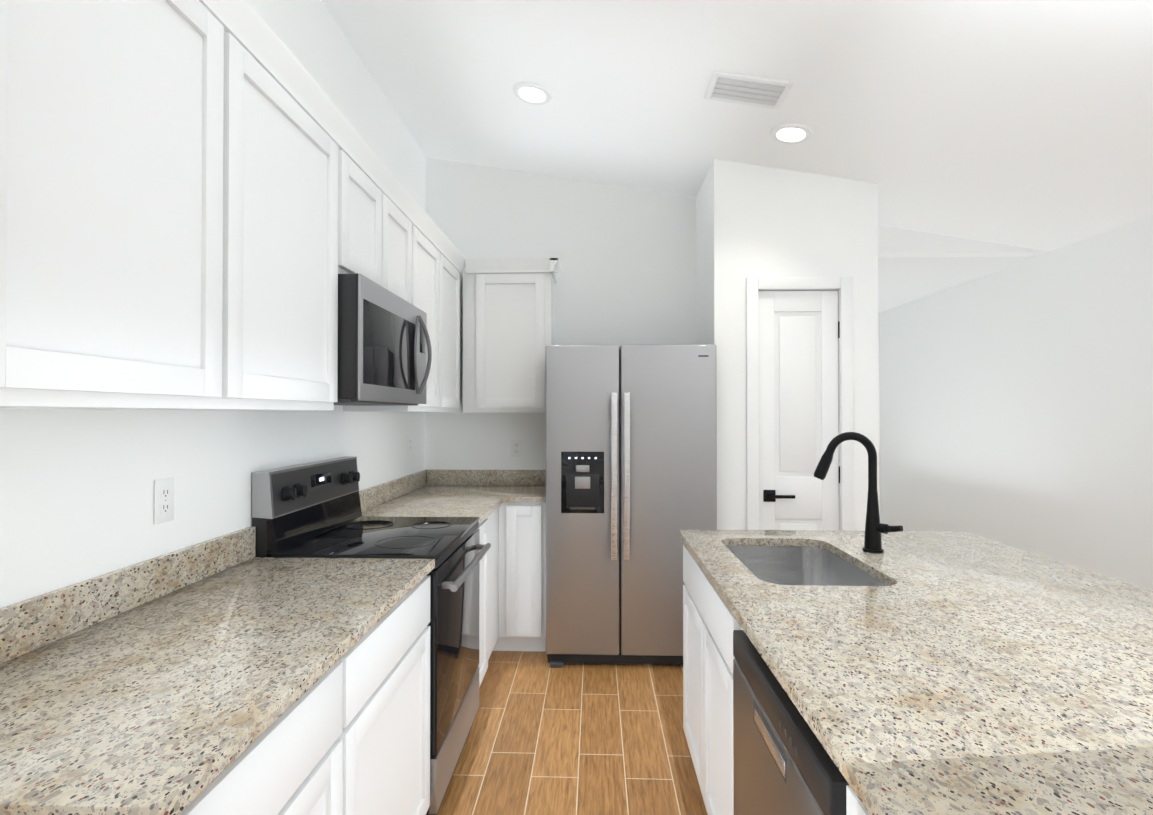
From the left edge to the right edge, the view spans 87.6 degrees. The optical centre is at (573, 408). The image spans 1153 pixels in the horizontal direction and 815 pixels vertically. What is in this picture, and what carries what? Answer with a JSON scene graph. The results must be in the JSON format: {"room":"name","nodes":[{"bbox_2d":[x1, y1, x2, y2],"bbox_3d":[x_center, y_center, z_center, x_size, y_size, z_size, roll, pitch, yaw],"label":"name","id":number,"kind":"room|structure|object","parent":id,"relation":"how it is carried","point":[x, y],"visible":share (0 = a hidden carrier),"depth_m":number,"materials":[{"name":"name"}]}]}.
{"room":"kitchen","nodes":[
{"label":"kitchen","id":0,"kind":"room"},
{"bbox_2d":[0,0,424,607],"bbox_3d":[-1.192,-0.180,0.386,0.120,3.145,7.580,0,0,2],"label":"wall","id":1,"kind":"structure","parent":0,"point":[76,496],"depth_m":1.66,"materials":[{"name":"white paint"}]},
{"bbox_2d":[0,0,255,410],"bbox_3d":[-0.947,-0.473,1.094,0.317,0.942,0.654,0,0,2],"label":"upper cabinet","id":2,"kind":"object","parent":1,"relation":"attached to","point":[204,204],"depth_m":1.07,"materials":[{"name":"white wood"}]},
{"bbox_2d":[154,477,173,523],"bbox_3d":[-1.085,0.243,1.595,0.006,0.115,0.070,0,0,2],"label":"electrical outlet","id":3,"kind":"object","parent":1,"relation":"attached to","point":[163,500],"visible":1,"depth_m":1.59,"materials":[{"name":"white plastic"}]},
{"bbox_2d":[252,12,347,411],"bbox_3d":[-0.929,-0.468,1.620,0.317,0.942,0.671,0,0,2],"label":"upper cabinet","id":4,"kind":"object","parent":1,"relation":"attached to","point":[300,138],"depth_m":1.67,"materials":[{"name":"white wood"}]},
{"bbox_2d":[348,120,391,291],"bbox_3d":[-0.909,-0.688,2.184,0.317,0.493,0.454,0,0,2],"label":"upper cabinet","id":5,"kind":"object","parent":1,"relation":"attached to","point":[369,179],"depth_m":2.20,"materials":[{"name":"white wood"}]},
{"bbox_2d":[334,273,431,405],"bbox_3d":[-0.841,-0.227,2.338,0.444,0.418,0.767,0,0,2],"label":"over-the-range microwave","id":6,"kind":"object","parent":5,"relation":"attached to","point":[384,344],"visible":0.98,"depth_m":2.12,"materials":[{"name":"silver metal"}]},
{"bbox_2d":[344,204,447,411],"bbox_3d":[-0.880,-0.456,3.005,0.317,0.942,0.550,0,0,2],"label":"upper cabinet","id":7,"kind":"object","parent":1,"relation":"attached to","point":[431,244],"depth_m":3.10,"materials":[{"name":"white wood"}]},
{"bbox_2d":[392,176,415,306],"bbox_3d":[-0.898,-0.685,2.505,0.317,0.493,0.453,0,0,2],"label":"upper cabinet","id":8,"kind":"object","parent":1,"relation":"attached to","point":[403,206],"depth_m":2.61,"materials":[{"name":"white wood"}]},
{"bbox_2d":[408,435,411,453],"bbox_3d":[-1.012,0.221,3.708,0.006,0.115,0.070,0,0,2],"label":"electrical outlet","id":9,"kind":"object","parent":1,"relation":"attached to","point":[409,444],"visible":0.98,"depth_m":3.71,"materials":[{"name":"white plastic"}]},
{"bbox_2d":[448,240,463,411],"bbox_3d":[-0.866,-0.453,3.414,0.317,0.942,0.541,0,0,2],"label":"upper cabinet","id":10,"kind":"object","parent":1,"relation":"attached to","point":[455,261],"depth_m":3.58,"materials":[{"name":"white wood"}]},
{"bbox_2d":[437,651,706,814],"bbox_3d":[0.963,1.432,1.478,4.350,0.060,9.940,0,0,2],"label":"floor","id":11,"kind":"structure","parent":0,"point":[543,738],"depth_m":2.53,"materials":[{"name":"brown tile"}]},
{"bbox_2d":[179,633,366,814],"bbox_3d":[-0.803,0.957,1.052,0.608,0.882,0.621,0,0,2],"label":"base cabinet","id":12,"kind":"object","parent":11,"relation":"on","point":[348,733],"depth_m":1.14,"materials":[{"name":"white wood"}]},
{"bbox_2d":[0,469,545,814],"bbox_3d":[-0.630,0.460,2.381,0.862,0.132,3.300,0,0,2],"label":"countertop","id":13,"kind":"structure","parent":12,"relation":"on","point":[177,682],"depth_m":1.18,"materials":[{"name":"beige stone"}]},
{"bbox_2d":[252,457,490,814],"bbox_3d":[-0.719,0.812,2.352,0.680,1.195,0.736,0,0,2],"label":"range","id":14,"kind":"object","parent":11,"relation":"on","point":[309,510],"visible":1,"depth_m":2.20,"materials":[{"name":"black metal"}]},
{"bbox_2d":[367,576,429,814],"bbox_3d":[-0.784,0.962,1.606,0.608,0.882,0.751,0,0,2],"label":"base cabinet","id":15,"kind":"object","parent":11,"relation":"on","point":[398,646],"depth_m":1.68,"materials":[{"name":"white wood"}]},
{"bbox_2d":[477,514,490,687],"bbox_3d":[-0.740,0.973,2.880,0.608,0.882,0.312,0,0,2],"label":"base cabinet","id":16,"kind":"object","parent":11,"relation":"on","point":[485,527],"depth_m":2.97,"materials":[{"name":"white wood"}]},
{"bbox_2d":[491,503,502,652],"bbox_3d":[-0.718,0.978,3.504,0.608,0.882,1.052,0,0,2],"label":"base cabinet","id":17,"kind":"object","parent":11,"relation":"on","point":[497,515],"depth_m":3.43,"materials":[{"name":"white wood"}]},
{"bbox_2d":[503,502,545,650],"bbox_3d":[-0.288,0.980,3.727,0.273,0.882,0.577,0,0,2],"label":"base cabinet","id":18,"kind":"object","parent":11,"relation":"on","point":[524,523],"depth_m":3.45,"materials":[{"name":"white wood"}]},
{"bbox_2d":[546,344,716,667],"bbox_3d":[0.321,0.536,3.593,0.933,1.768,0.752,0,0,2],"label":"refrigerator","id":19,"kind":"object","parent":11,"relation":"on","point":[631,461],"visible":0.92,"depth_m":3.28,"materials":[{"name":"grey metal"}]},
{"bbox_2d":[683,544,722,814],"bbox_3d":[0.745,0.965,1.972,0.640,0.882,0.930,0,0,2],"label":"base cabinet","id":20,"kind":"object","parent":11,"relation":"on","point":[710,624],"depth_m":1.98,"materials":[{"name":"white wood"}]},
{"bbox_2d":[723,601,742,814],"bbox_3d":[0.718,0.958,1.189,0.640,0.882,0.814,0,0,2],"label":"base cabinet","id":21,"kind":"object","parent":11,"relation":"on","point":[730,624],"depth_m":1.62,"materials":[{"name":"white wood"}]},
{"bbox_2d":[733,630,848,814],"bbox_3d":[0.693,0.965,1.190,0.610,0.868,0.630,0,0,2],"label":"dishwasher","id":22,"kind":"object","parent":11,"relation":"on","point":[783,763],"visible":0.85,"depth_m":1.19,"materials":[{"name":"grey metal"}]},
{"bbox_2d":[846,785,869,814],"bbox_3d":[0.694,0.952,0.500,0.640,0.882,0.740,0,0,2],"label":"base cabinet","id":23,"kind":"object","parent":11,"relation":"on","point":[854,806],"depth_m":0.83,"materials":[{"name":"white wood"}]},
{"bbox_2d":[680,529,1152,814],"bbox_3d":[0.965,0.501,1.271,1.150,0.030,2.370,0,0,2],"label":"countertop","id":24,"kind":"structure","parent":23,"relation":"on","point":[952,673],"depth_m":1.12,"materials":[{"name":"beige stone"}]},
{"bbox_2d":[727,546,887,585],"bbox_3d":[0.735,0.629,1.981,0.450,0.210,0.695,0,0,2],"label":"sink","id":25,"kind":"object","parent":24,"relation":"in","point":[796,565],"visible":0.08,"depth_m":2.29,"materials":[{"name":"silver metal"}]},
{"bbox_2d":[814,432,902,552],"bbox_3d":[0.965,0.286,2.058,0.267,0.413,0.117,0,0,2],"label":"faucet","id":26,"kind":"object","parent":24,"relation":"on","point":[875,528],"visible":1,"depth_m":2.07,"materials":[{"name":"black metal"}]},
{"bbox_2d":[322,0,1152,312],"bbox_3d":[0.963,-1.444,1.503,4.350,0.838,9.940,0,0,2],"label":"ceiling","id":27,"kind":"structure","parent":0,"point":[1024,123],"depth_m":2.71,"materials":[{"name":"white paint"}]},
{"bbox_2d":[512,82,551,104],"bbox_3d":[-0.207,-1.567,2.995,0.197,0.041,0.200,0,0,2],"label":"recessed light","id":28,"kind":"object","parent":27,"relation":"in","point":[532,93],"visible":0.96,"depth_m":2.98,"materials":[{"name":"white"}]},
{"bbox_2d":[704,71,793,109],"bbox_3d":[0.767,-1.405,2.660,0.345,0.013,0.215,9,0,2],"label":"ceiling vent","id":29,"kind":"object","parent":27,"relation":"in","point":[747,90],"visible":1,"depth_m":2.64,"materials":[{"name":"white plastic"}]},
{"bbox_2d":[770,123,812,143],"bbox_3d":[1.073,-1.357,2.969,0.197,0.041,0.200,0,0,2],"label":"recessed light","id":30,"kind":"object","parent":27,"relation":"in","point":[790,133],"visible":1,"depth_m":2.95,"materials":[{"name":"white plastic"}]},
{"bbox_2d":[425,157,1050,469],"bbox_3d":[1.051,-0.139,4.040,4.110,3.125,0.120,0,0,2],"label":"wall","id":31,"kind":"structure","parent":0,"point":[626,256],"depth_m":4.02,"materials":[{"name":"white paint"}]},
{"bbox_2d":[463,258,560,411],"bbox_3d":[-0.390,-0.449,3.857,0.597,0.942,0.350,0,0,2],"label":"upper cabinet","id":32,"kind":"object","parent":31,"relation":"attached to","point":[508,320],"visible":1,"depth_m":3.72,"materials":[{"name":"white wood"}]},
{"bbox_2d":[511,440,521,456],"bbox_3d":[-0.385,0.264,4.022,0.070,0.115,0.006,0,0,2],"label":"electrical outlet","id":33,"kind":"object","parent":31,"relation":"attached to","point":[516,448],"visible":1,"depth_m":4.02,"materials":[{"name":"white plastic"}]},
{"bbox_2d":[696,159,878,530],"bbox_3d":[1.252,0.008,3.667,0.905,2.825,0.610,0,0,2],"label":"wall","id":34,"kind":"structure","parent":0,"point":[752,221],"depth_m":3.37,"materials":[{"name":"white paint"}]},
{"bbox_2d":[758,291,839,530],"bbox_3d":[1.263,0.371,3.365,0.456,2.069,0.085,0,0,2],"label":"pantry door","id":35,"kind":"structure","parent":34,"relation":"in","point":[798,334],"depth_m":3.38,"materials":[{"name":"white wood"}]},
{"bbox_2d":[746,277,853,530],"bbox_3d":[1.259,0.342,3.400,0.586,2.152,0.116,0,0,2],"label":"door frame","id":36,"kind":"structure","parent":34,"relation":"attached to","point":[843,286],"depth_m":3.35,"materials":[{"name":"white wood"}]},
{"bbox_2d":[878,313,879,514],"bbox_3d":[1.133,0.221,6.396,4.110,2.447,0.120,0,0,2],"label":"wall","id":37,"kind":"structure","parent":0,"point":[879,405],"depth_m":6.26,"materials":[{"name":"white paint"}]},
{"bbox_2d":[879,215,1152,590],"bbox_3d":[3.076,0.178,1.415,0.120,2.447,9.940,0,0,2],"label":"wall","id":38,"kind":"structure","parent":0,"point":[1016,405],"depth_m":4.04,"materials":[{"name":"white paint"}]}
]}

